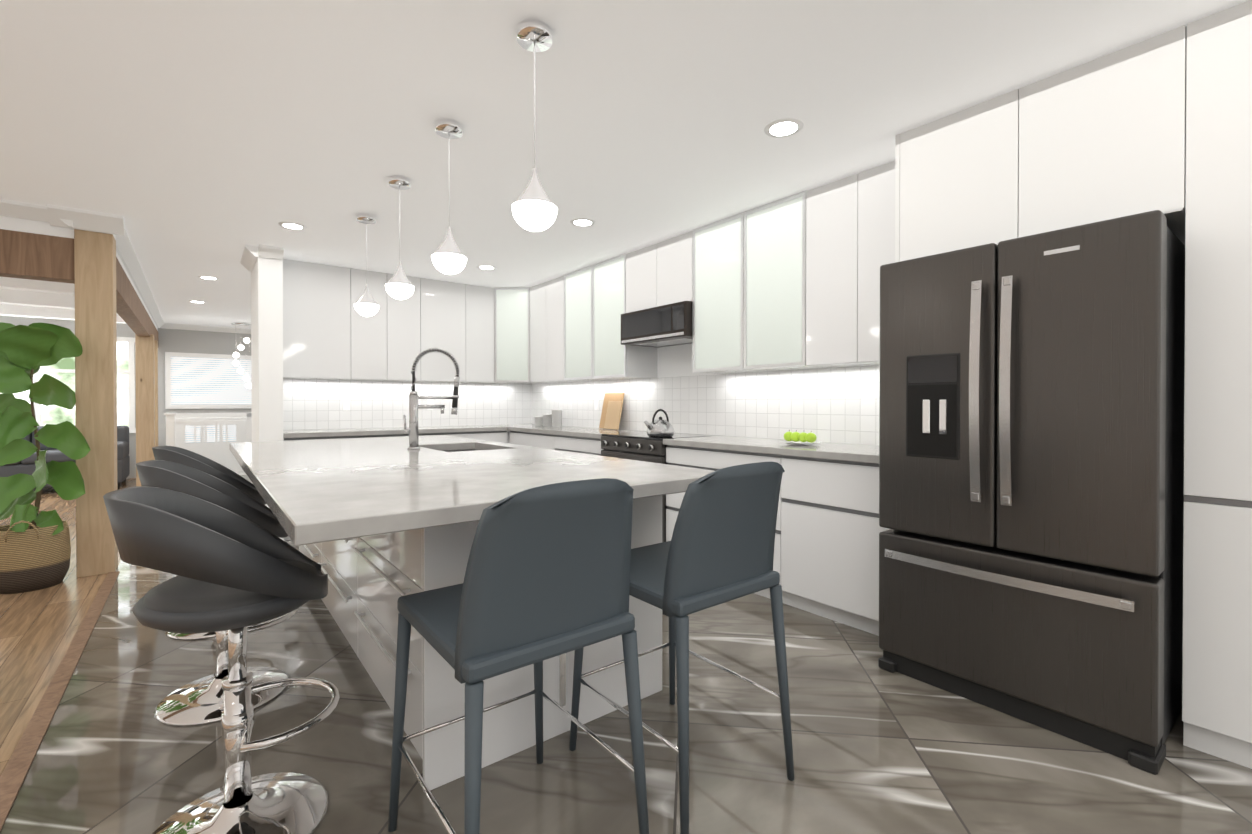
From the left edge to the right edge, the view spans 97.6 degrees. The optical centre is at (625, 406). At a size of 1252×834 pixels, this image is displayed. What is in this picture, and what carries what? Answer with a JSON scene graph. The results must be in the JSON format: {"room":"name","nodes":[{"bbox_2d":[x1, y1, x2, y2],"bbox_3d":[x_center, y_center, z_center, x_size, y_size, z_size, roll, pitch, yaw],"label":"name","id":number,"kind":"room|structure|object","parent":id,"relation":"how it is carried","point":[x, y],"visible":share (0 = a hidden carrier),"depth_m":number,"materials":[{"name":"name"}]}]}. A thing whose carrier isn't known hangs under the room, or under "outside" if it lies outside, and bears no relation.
{"room":"kitchen","nodes":[
{"label":"kitchen","id":0,"kind":"room"},
{"bbox_2d":[0,216,115,239],"bbox_3d":[-6.003,-1.202,1.976,6.100,0.170,0.130,0,0,-38],"label":"fascia","id":1,"kind":"object","parent":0,"point":[25,225],"visible":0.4,"depth_m":3.57,"materials":[{"name":"white paint"}]},
{"bbox_2d":[0,229,74,283],"bbox_3d":[-6.078,-0.976,1.919,5.910,0.280,0.150,0,0,-38],"label":"beam","id":2,"kind":"structure","parent":1,"relation":"attached to","point":[31,256],"depth_m":3.57,"materials":[{"name":"brown wood"}]},
{"bbox_2d":[0,478,135,775],"bbox_3d":[-5.329,1.194,1.130,6.100,0.050,14.600,0,0,-38],"label":"floor","id":3,"kind":"structure","parent":0,"point":[39,629],"depth_m":2.82,"materials":[{"name":"brown wood"}]},
{"bbox_2d":[0,322,90,593],"bbox_3d":[-3.789,0.311,3.457,0.621,1.684,0.535,0,0,-38],"label":"plant","id":4,"kind":"object","parent":3,"relation":"on","point":[35,548],"visible":1,"depth_m":3.47,"materials":[{"name":"green plant"}]},
{"bbox_2d":[0,571,119,830],"bbox_3d":[-0.990,1.170,0.524,0.060,0.006,8.300,0,0,-38],"label":"trim","id":5,"kind":"structure","parent":3,"relation":"on","point":[15,771],"depth_m":2.08,"materials":[{"name":"brown wood"}]},
{"bbox_2d":[0,425,129,488],"bbox_3d":[-7.788,0.703,6.503,2.650,0.860,2.300,0,0,-38],"label":"sectional sofa","id":6,"kind":"object","parent":3,"relation":"on","point":[27,466],"visible":0.35,"depth_m":7.35,"materials":[{"name":"grey fabric"}]},
{"bbox_2d":[74,229,117,577],"bbox_3d":[-3.676,-0.019,3.805,0.190,2.340,0.190,0,0,-38],"label":"post","id":7,"kind":"object","parent":3,"relation":"on","point":[96,359],"visible":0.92,"depth_m":3.73,"materials":[{"name":"brown wood"}]},
{"bbox_2d":[0,199,124,235],"bbox_3d":[-5.896,-1.231,1.888,6.160,0.110,0.140,0,0,-38],"label":"crown molding","id":8,"kind":"structure","parent":7,"relation":"attached to","point":[93,221],"depth_m":3.59,"materials":[{"name":"white paint"}]},
{"bbox_2d":[60,219,73,229],"bbox_3d":[-3.775,-1.243,3.681,0.110,0.110,0.250,0,0,-38],"label":"crown molding","id":9,"kind":"structure","parent":7,"relation":"attached to","point":[69,223],"depth_m":3.61,"materials":[{"name":"white paint"}]},
{"bbox_2d":[135,334,154,485],"bbox_3d":[-6.385,0.088,7.279,0.180,2.080,0.200,0,0,-38],"label":"post","id":10,"kind":"object","parent":3,"relation":"on","point":[145,391],"visible":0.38,"depth_m":7.20,"materials":[{"name":"brown wood"}]},
{"bbox_2d":[154,340,157,446],"bbox_3d":[-6.886,0.083,7.935,0.160,2.080,0.150,0,0,-38],"label":"post","id":11,"kind":"object","parent":3,"relation":"on","point":[156,388],"visible":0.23,"depth_m":7.92,"materials":[{"name":"brown wood"}]},
{"bbox_2d":[0,315,251,478],"bbox_3d":[-8.360,-0.103,8.082,9.900,2.450,0.100,0,0,-38],"label":"wall","id":12,"kind":"structure","parent":0,"point":[187,341],"depth_m":8.81,"materials":[{"name":"grey paint"}]},
{"bbox_2d":[0,337,135,432],"bbox_3d":[-9.670,-0.320,6.955,5.190,1.480,0.050,0,0,-38],"label":"living room window","id":13,"kind":"structure","parent":12,"relation":"in","point":[62,370],"depth_m":8.42,"materials":[{"name":"grey"}]},
{"bbox_2d":[161,323,250,333],"bbox_3d":[-5.940,-1.297,9.849,3.700,0.085,0.085,0,0,-38],"label":"crown molding","id":14,"kind":"structure","parent":12,"relation":"attached to","point":[205,328],"depth_m":9.05,"materials":[{"name":"white paint"}]},
{"bbox_2d":[165,352,251,408],"bbox_3d":[-6.593,-0.421,9.367,1.970,0.910,0.038,0,0,-38],"label":"window","id":15,"kind":"structure","parent":12,"relation":"in","point":[202,381],"depth_m":9.08,"materials":[{"name":"white glass"}]},
{"bbox_2d":[175,412,251,471],"bbox_3d":[-6.905,0.610,9.124,1.130,1.010,0.046,0,0,-38],"label":"entry door","id":16,"kind":"structure","parent":12,"relation":"in","point":[200,438],"depth_m":9.13,"materials":[{"name":"white paint"}]},
{"bbox_2d":[116,251,157,330],"bbox_3d":[-5.607,-1.240,6.266,0.110,0.150,6.140,0,0,-38],"label":"fascia","id":17,"kind":"object","parent":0,"point":[126,272],"visible":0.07,"depth_m":5.43,"materials":[{"name":"white paint"}]},
{"bbox_2d":[116,257,158,347],"bbox_3d":[-5.616,-1.040,6.279,0.130,0.250,6.110,0,0,-38],"label":"beam","id":18,"kind":"structure","parent":17,"relation":"attached to","point":[131,312],"depth_m":5.41,"materials":[{"name":"brown wood"}]},
{"bbox_2d":[116,227,163,327],"bbox_3d":[-5.481,-1.273,6.263,0.085,0.085,6.300,0,0,-38],"label":"crown molding","id":19,"kind":"structure","parent":17,"relation":"attached to","point":[127,254],"depth_m":5.18,"materials":[{"name":"white paint"}]},
{"bbox_2d":[251,257,283,540],"bbox_3d":[-3.166,-0.081,4.825,0.170,2.450,0.770,0,0,-38],"label":"column","id":20,"kind":"structure","parent":0,"point":[267,342],"depth_m":4.53,"materials":[{"name":"white paint"}]},
{"bbox_2d":[240,245,257,271],"bbox_3d":[-3.230,-1.262,4.691,0.085,0.085,0.650,0,0,-38],"label":"crown molding","id":21,"kind":"structure","parent":20,"relation":"attached to","point":[249,258],"depth_m":4.58,"materials":[{"name":"white paint"}]},
{"bbox_2d":[258,244,283,259],"bbox_3d":[-2.903,-1.261,4.480,0.170,0.085,0.085,0,0,-38],"label":"crown molding","id":22,"kind":"structure","parent":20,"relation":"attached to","point":[270,252],"depth_m":4.47,"materials":[{"name":"white paint"}]},
{"bbox_2d":[283,259,354,380],"bbox_3d":[-2.924,-0.781,5.121,0.571,1.048,0.347,0,0,-38],"label":"upper cabinet","id":23,"kind":"object","parent":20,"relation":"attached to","point":[317,345],"depth_m":4.99,"materials":[{"name":"white"}]},
{"bbox_2d":[0,0,1247,328],"bbox_3d":[-3.871,-1.313,2.253,10.000,0.050,14.800,0,0,-38],"label":"ceiling","id":24,"kind":"structure","parent":0,"point":[190,140],"depth_m":2.38,"materials":[{"name":"white paint"}]},
{"bbox_2d":[0,277,74,294],"bbox_3d":[-7.613,-1.209,3.872,5.900,0.180,0.160,0,0,-38],"label":"beam","id":25,"kind":"structure","parent":24,"relation":"attached to","point":[35,285],"depth_m":5.29,"materials":[{"name":"white paint"}]},
{"bbox_2d":[0,289,74,308],"bbox_3d":[-8.352,-1.216,4.817,5.900,0.180,0.160,0,0,-38],"label":"beam","id":26,"kind":"structure","parent":24,"relation":"attached to","point":[33,298],"depth_m":6.12,"materials":[{"name":"white paint"}]},
{"bbox_2d":[0,304,125,323],"bbox_3d":[-9.091,-1.222,5.763,5.900,0.180,0.160,0,0,-38],"label":"beam","id":27,"kind":"structure","parent":24,"relation":"attached to","point":[35,312],"depth_m":6.96,"materials":[{"name":"white paint"}]},
{"bbox_2d":[189,300,205,302],"bbox_3d":[-5.398,-1.317,6.899,0.176,0.006,0.176,0,0,-38],"label":"recessed light","id":28,"kind":"object","parent":24,"relation":"in","point":[193,301],"visible":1,"depth_m":6.86,"materials":[{"name":"white paint"}]},
{"bbox_2d":[198,276,218,279],"bbox_3d":[-4.249,-1.308,5.576,0.176,0.006,0.176,0,0,-38],"label":"recessed light","id":29,"kind":"object","parent":24,"relation":"in","point":[209,277],"visible":1,"depth_m":5.56,"materials":[{"name":"white paint"}]},
{"bbox_2d":[231,322,250,388],"bbox_3d":[-6.127,-0.810,8.744,0.280,1.045,0.280,0,0,-38],"label":"chandelier","id":30,"kind":"object","parent":24,"relation":"hanging from","point":[236,362],"visible":0.98,"depth_m":8.70,"materials":[{"name":"white glass"}]},
{"bbox_2d":[278,222,306,229],"bbox_3d":[-2.397,-1.297,3.939,0.176,0.006,0.176,0,0,-38],"label":"recessed light","id":31,"kind":"object","parent":24,"relation":"in","point":[293,225],"visible":1,"depth_m":3.92,"materials":[{"name":"white paint"}]},
{"bbox_2d":[354,213,378,316],"bbox_3d":[-1.773,-0.957,3.744,0.156,0.683,0.156,0,0,-38],"label":"pendant light","id":32,"kind":"object","parent":24,"relation":"hanging from","point":[366,304],"visible":1,"depth_m":3.71,"materials":[{"name":"white glass"}]},
{"bbox_2d":[385,175,413,299],"bbox_3d":[-1.293,-0.953,3.130,0.156,0.683,0.156,0,0,-38],"label":"pendant light","id":33,"kind":"object","parent":24,"relation":"hanging from","point":[399,285],"visible":1,"depth_m":3.09,"materials":[{"name":"white glass"}]},
{"bbox_2d":[431,118,466,274],"bbox_3d":[-0.812,-0.949,2.515,0.156,0.683,0.156,0,0,-38],"label":"pendant light","id":34,"kind":"object","parent":24,"relation":"hanging from","point":[448,256],"visible":1,"depth_m":2.48,"materials":[{"name":"white glass"}]},
{"bbox_2d":[477,265,495,269],"bbox_3d":[-1.309,-1.305,5.145,0.176,0.006,0.176,0,0,-38],"label":"recessed light","id":35,"kind":"object","parent":24,"relation":"in","point":[487,267],"visible":1,"depth_m":5.13,"materials":[{"name":"white paint"}]},
{"bbox_2d":[512,19,557,231],"bbox_3d":[-0.313,-0.945,1.877,0.156,0.683,0.156,0,0,-38],"label":"pendant light","id":36,"kind":"object","parent":24,"relation":"hanging from","point":[534,208],"visible":1,"depth_m":1.84,"materials":[{"name":"white glass"}]},
{"bbox_2d":[570,218,594,226],"bbox_3d":[-0.305,-1.296,3.861,0.176,0.006,0.176,0,0,-38],"label":"recessed light","id":37,"kind":"object","parent":24,"relation":"in","point":[583,222],"visible":1,"depth_m":3.85,"materials":[{"name":"white paint"}]},
{"bbox_2d":[764,118,802,137],"bbox_3d":[0.730,-1.287,2.538,0.176,0.006,0.176,0,0,-38],"label":"recessed light","id":38,"kind":"object","parent":24,"relation":"in","point":[784,127],"visible":1,"depth_m":2.53,"materials":[{"name":"white paint"}]},
{"bbox_2d":[0,471,1251,833],"bbox_3d":[-1.430,1.174,4.179,3.800,0.050,14.600,0,0,-38],"label":"floor","id":39,"kind":"structure","parent":0,"point":[878,749],"depth_m":1.81,"materials":[{"name":"tile"}]},
{"bbox_2d":[164,413,251,474],"bbox_3d":[-5.803,0.606,8.372,1.920,1.030,0.140,0,0,-38],"label":"stair railing","id":40,"kind":"object","parent":39,"relation":"on","point":[171,422],"visible":0.44,"depth_m":8.05,"materials":[{"name":"white paint"}]},
{"bbox_2d":[152,446,266,639],"bbox_3d":[-2.186,0.682,2.924,0.517,0.950,0.497,0,0,-38],"label":"bar stool","id":41,"kind":"object","parent":39,"relation":"on","point":[195,461],"visible":0.08,"depth_m":2.75,"materials":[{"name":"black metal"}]},
{"bbox_2d":[136,460,296,725],"bbox_3d":[-1.620,0.687,2.199,0.517,0.950,0.497,0,0,-38],"label":"bar stool","id":42,"kind":"object","parent":39,"relation":"on","point":[200,701],"visible":0.42,"depth_m":2.13,"materials":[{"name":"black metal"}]},
{"bbox_2d":[103,486,339,833],"bbox_3d":[-1.077,0.692,1.506,0.517,0.950,0.497,0,0,-38],"label":"bar stool","id":43,"kind":"object","parent":39,"relation":"on","point":[237,574],"visible":1,"depth_m":1.46,"materials":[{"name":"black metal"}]},
{"bbox_2d":[283,424,506,540],"bbox_3d":[-2.068,0.679,5.618,2.520,0.920,0.637,0,0,-38],"label":"base cabinet","id":44,"kind":"object","parent":39,"relation":"on","point":[495,433],"depth_m":5.27,"materials":[{"name":"white wood"}]},
{"bbox_2d":[534,416,538,425],"bbox_3d":[-0.989,0.163,6.206,0.095,0.104,0.095,0,1,-44],"label":"canister","id":45,"kind":"object","parent":44,"relation":"on","point":[536,417],"depth_m":6.16,"materials":[{"name":"white ceramic"}]},
{"bbox_2d":[539,414,547,425],"bbox_3d":[-0.874,0.148,6.092,0.105,0.134,0.105,0,1,-44],"label":"canister","id":46,"kind":"object","parent":44,"relation":"on","point":[543,420],"depth_m":6.06,"materials":[{"name":"white ceramic"}]},
{"bbox_2d":[299,447,661,792],"bbox_3d":[-1.040,0.719,2.956,0.990,0.875,2.603,0,0,-38],"label":"kitchen island","id":47,"kind":"object","parent":39,"relation":"on","point":[367,578],"depth_m":1.92,"materials":[{"name":"white wood"}]},
{"bbox_2d":[230,435,713,546],"bbox_3d":[-1.069,0.261,2.751,1.384,0.045,2.984,0,0,-38],"label":"island countertop","id":48,"kind":"structure","parent":47,"relation":"on","point":[327,490],"depth_m":1.88,"materials":[{"name":"white stone"}]},
{"bbox_2d":[403,348,459,449],"bbox_3d":[-1.094,-0.049,3.100,0.321,0.570,0.068,0,0,-38],"label":"faucet","id":49,"kind":"object","parent":48,"relation":"on","point":[414,407],"visible":1,"depth_m":3.04,"materials":[{"name":"silver metal"}]},
{"bbox_2d":[388,478,648,833],"bbox_3d":[-0.283,0.663,1.420,0.482,1.011,0.606,0,0,-38],"label":"counter chair","id":50,"kind":"object","parent":39,"relation":"on","point":[547,574],"visible":1,"depth_m":1.23,"materials":[{"name":"grey leather"}]},
{"bbox_2d":[601,432,706,541],"bbox_3d":[0.197,0.686,4.331,0.567,0.922,0.748,0,0,-38],"label":"range","id":51,"kind":"object","parent":39,"relation":"on","point":[641,446],"visible":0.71,"depth_m":4.14,"materials":[{"name":"grey metal"}]},
{"bbox_2d":[644,409,673,436],"bbox_3d":[0.239,0.123,4.106,0.262,0.208,0.210,0,0,-38],"label":"kettle","id":52,"kind":"object","parent":51,"relation":"on","point":[660,427],"visible":1,"depth_m":4.05,"materials":[{"name":"silver metal"}]},
{"bbox_2d":[569,462,794,833],"bbox_3d":[0.180,0.660,1.769,0.482,1.011,0.606,0,0,-38],"label":"counter chair","id":53,"kind":"object","parent":39,"relation":"on","point":[718,549],"visible":0.92,"depth_m":1.56,"materials":[{"name":"grey leather"}]},
{"bbox_2d":[507,424,888,635],"bbox_3d":[0.057,0.685,4.672,0.640,0.920,4.745,0,0,-38],"label":"base cabinet","id":54,"kind":"object","parent":39,"relation":"on","point":[829,529],"depth_m":3.00,"materials":[{"name":"white wood"}]},
{"bbox_2d":[548,409,561,426],"bbox_3d":[-0.754,0.124,5.970,0.115,0.184,0.115,0,1,-44],"label":"canister","id":55,"kind":"object","parent":54,"relation":"on","point":[554,418],"depth_m":5.93,"materials":[{"name":"white ceramic"}]},
{"bbox_2d":[599,393,623,429],"bbox_3d":[-0.139,0.043,5.302,0.124,0.350,0.350,0,0,-38],"label":"cutting boards","id":56,"kind":"object","parent":54,"relation":"on","point":[611,410],"visible":0.98,"depth_m":5.27,"materials":[{"name":"brown wood"}]},
{"bbox_2d":[779,430,821,443],"bbox_3d":[1.073,0.187,3.375,0.256,0.084,0.256,0,0,-38],"label":"plate","id":57,"kind":"object","parent":54,"relation":"on","point":[798,438],"visible":1,"depth_m":3.35,"materials":[{"name":"white ceramic"}]},
{"bbox_2d":[878,210,1184,774],"bbox_3d":[1.703,0.269,2.313,0.907,1.785,0.900,0,0,-38],"label":"fridge","id":58,"kind":"object","parent":39,"relation":"on","point":[1031,442],"visible":1,"depth_m":1.97,"materials":[{"name":"grey metal"}]},
{"bbox_2d":[1179,0,1251,768],"bbox_3d":[2.311,-0.059,1.796,0.628,2.448,0.610,0,0,-38],"label":"tall cabinet","id":59,"kind":"object","parent":39,"relation":"on","point":[1216,235],"depth_m":1.78,"materials":[{"name":"white"}]},
{"bbox_2d":[657,344,863,444],"bbox_3d":[0.028,-0.084,5.311,0.100,2.450,14.600,0,0,-38],"label":"wall","id":60,"kind":"structure","parent":0,"point":[674,361],"depth_m":4.72,"materials":[{"name":"white paint"}]},
{"bbox_2d":[351,268,390,380],"bbox_3d":[-2.572,-0.783,5.397,0.323,1.048,0.347,0,0,-38],"label":"upper cabinet","id":61,"kind":"object","parent":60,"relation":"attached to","point":[371,335],"depth_m":5.28,"materials":[{"name":"white wood"}]},
{"bbox_2d":[387,273,422,381],"bbox_3d":[-2.318,-0.784,5.595,0.322,1.048,0.347,0,0,-38],"label":"upper cabinet","id":62,"kind":"object","parent":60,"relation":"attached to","point":[406,314],"depth_m":5.48,"materials":[{"name":"white wood"}]},
{"bbox_2d":[416,278,466,382],"bbox_3d":[-2.005,-0.786,5.841,0.474,1.048,0.347,0,0,-38],"label":"upper cabinet","id":63,"kind":"object","parent":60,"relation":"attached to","point":[442,300],"depth_m":5.70,"materials":[{"name":"white"}]},
{"bbox_2d":[463,284,494,383],"bbox_3d":[-1.673,-0.788,6.090,0.355,1.048,0.362,0,0,-38],"label":"upper cabinet","id":64,"kind":"object","parent":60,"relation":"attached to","point":[478,301],"depth_m":5.95,"materials":[{"name":"white wood"}]},
{"bbox_2d":[495,287,526,383],"bbox_3d":[-1.220,-0.789,6.283,0.657,1.048,0.616,0,0,-38],"label":"upper cabinet","id":65,"kind":"object","parent":60,"relation":"attached to","point":[510,303],"depth_m":6.04,"materials":[{"name":"white"}]},
{"bbox_2d":[527,282,546,384],"bbox_3d":[-0.821,-0.787,5.997,0.380,1.048,0.386,0,0,-38],"label":"upper cabinet","id":66,"kind":"object","parent":60,"relation":"attached to","point":[537,294],"depth_m":5.90,"materials":[{"name":"white wood"}]},
{"bbox_2d":[543,276,588,383],"bbox_3d":[-0.579,-0.785,5.702,0.362,1.048,0.378,0,0,-38],"label":"upper cabinet","id":67,"kind":"object","parent":60,"relation":"attached to","point":[554,286],"depth_m":5.60,"materials":[{"name":"white wood"}]},
{"bbox_2d":[563,268,586,380],"bbox_3d":[-0.315,-0.783,5.365,0.362,1.048,0.522,0,0,-38],"label":"upper cabinet","id":68,"kind":"object","parent":60,"relation":"attached to","point":[574,283],"depth_m":5.31,"materials":[{"name":"white wood"}]},
{"bbox_2d":[587,255,657,380],"bbox_3d":[-0.022,-0.780,4.990,0.362,1.048,0.524,0,0,-38],"label":"upper cabinet","id":69,"kind":"object","parent":60,"relation":"attached to","point":[607,359],"depth_m":4.88,"materials":[{"name":"white wood"}]},
{"bbox_2d":[623,244,654,313],"bbox_3d":[0.263,-1.043,4.624,0.362,0.518,0.400,0,0,-38],"label":"upper cabinet","id":70,"kind":"object","parent":60,"relation":"attached to","point":[638,265],"depth_m":4.52,"materials":[{"name":"white wood"}]},
{"bbox_2d":[655,231,690,306],"bbox_3d":[0.509,-1.041,4.309,0.362,0.518,0.400,0,0,-38],"label":"upper cabinet","id":71,"kind":"object","parent":60,"relation":"attached to","point":[672,255],"depth_m":4.20,"materials":[{"name":"white wood"}]},
{"bbox_2d":[621,301,691,347],"bbox_3d":[0.360,-0.648,4.450,0.424,0.262,0.790,0,0,-38],"label":"over-the-range microwave","id":72,"kind":"object","parent":71,"relation":"attached to","point":[664,326],"visible":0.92,"depth_m":4.28,"materials":[{"name":"grey metal"}]},
{"bbox_2d":[532,366,879,444],"bbox_3d":[0.307,-0.016,4.863,0.012,0.480,4.750,0,0,-38],"label":"backsplash","id":73,"kind":"structure","parent":60,"relation":"attached to","point":[836,405],"depth_m":4.12,"materials":[{"name":"tile"}]},
{"bbox_2d":[595,399,598,409],"bbox_3d":[-0.303,-0.019,5.630,0.004,0.115,0.070,0,0,-38],"label":"electrical outlet plate","id":74,"kind":"object","parent":73,"relation":"attached to","point":[596,400],"depth_m":5.62,"materials":[{"name":"white paint"}]},
{"bbox_2d":[691,215,738,373],"bbox_3d":[0.788,-0.773,3.955,0.362,1.048,0.503,0,0,-38],"label":"upper cabinet","id":75,"kind":"object","parent":60,"relation":"attached to","point":[715,246],"depth_m":3.87,"materials":[{"name":"white"}]},
{"bbox_2d":[739,194,808,372],"bbox_3d":[1.067,-0.771,3.598,0.362,1.048,0.499,0,0,-38],"label":"upper cabinet","id":76,"kind":"object","parent":60,"relation":"attached to","point":[790,283],"depth_m":3.50,"materials":[{"name":"white"}]},
{"bbox_2d":[799,174,874,368],"bbox_3d":[1.315,-0.769,3.281,0.362,1.048,0.350,0,0,-38],"label":"upper cabinet","id":77,"kind":"object","parent":60,"relation":"attached to","point":[826,212],"depth_m":3.18,"materials":[{"name":"white wood"}]},
{"bbox_2d":[855,161,894,365],"bbox_3d":[1.526,-0.767,3.011,0.362,1.048,0.335,0,0,-38],"label":"upper cabinet","id":78,"kind":"object","parent":60,"relation":"attached to","point":[874,187],"depth_m":2.97,"materials":[{"name":"white wood"}]},
{"bbox_2d":[895,92,1010,261],"bbox_3d":[1.684,-0.979,2.592,0.628,0.618,0.475,0,0,-38],"label":"upper cabinet","id":79,"kind":"object","parent":60,"relation":"attached to","point":[953,171],"depth_m":2.40,"materials":[{"name":"white"}]},
{"bbox_2d":[1011,23,1190,238],"bbox_3d":[1.977,-0.977,2.218,0.628,0.618,0.475,0,0,-38],"label":"upper cabinet","id":80,"kind":"object","parent":60,"relation":"attached to","point":[1163,122],"depth_m":2.00,"materials":[{"name":"white wood"}]},
{"bbox_3d":[-2.244,-0.088,5.959,2.680,2.450,0.120,0,0,-38],"label":"wall","id":81,"kind":"structure","parent":0,"visible":0},
{"bbox_2d":[283,379,531,429],"bbox_3d":[-2.208,-0.023,5.904,2.668,0.480,0.012,0,0,-38],"label":"backsplash","id":82,"kind":"structure","parent":81,"relation":"attached to","point":[308,404],"depth_m":5.71,"materials":[{"name":"tile"}]},
{"bbox_2d":[342,399,349,410],"bbox_3d":[-2.782,-0.017,5.445,0.070,0.115,0.004,0,0,-38],"label":"electrical outlet plate","id":83,"kind":"object","parent":82,"relation":"attached to","point":[345,404],"depth_m":5.44,"materials":[{"name":"white paint"}]},
{"bbox_2d":[427,399,433,409],"bbox_3d":[-2.128,-0.021,5.956,0.070,0.115,0.004,0,0,-38],"label":"electrical outlet plate","id":84,"kind":"object","parent":82,"relation":"attached to","point":[429,401],"depth_m":5.96,"materials":[{"name":"white paint"}]}
]}

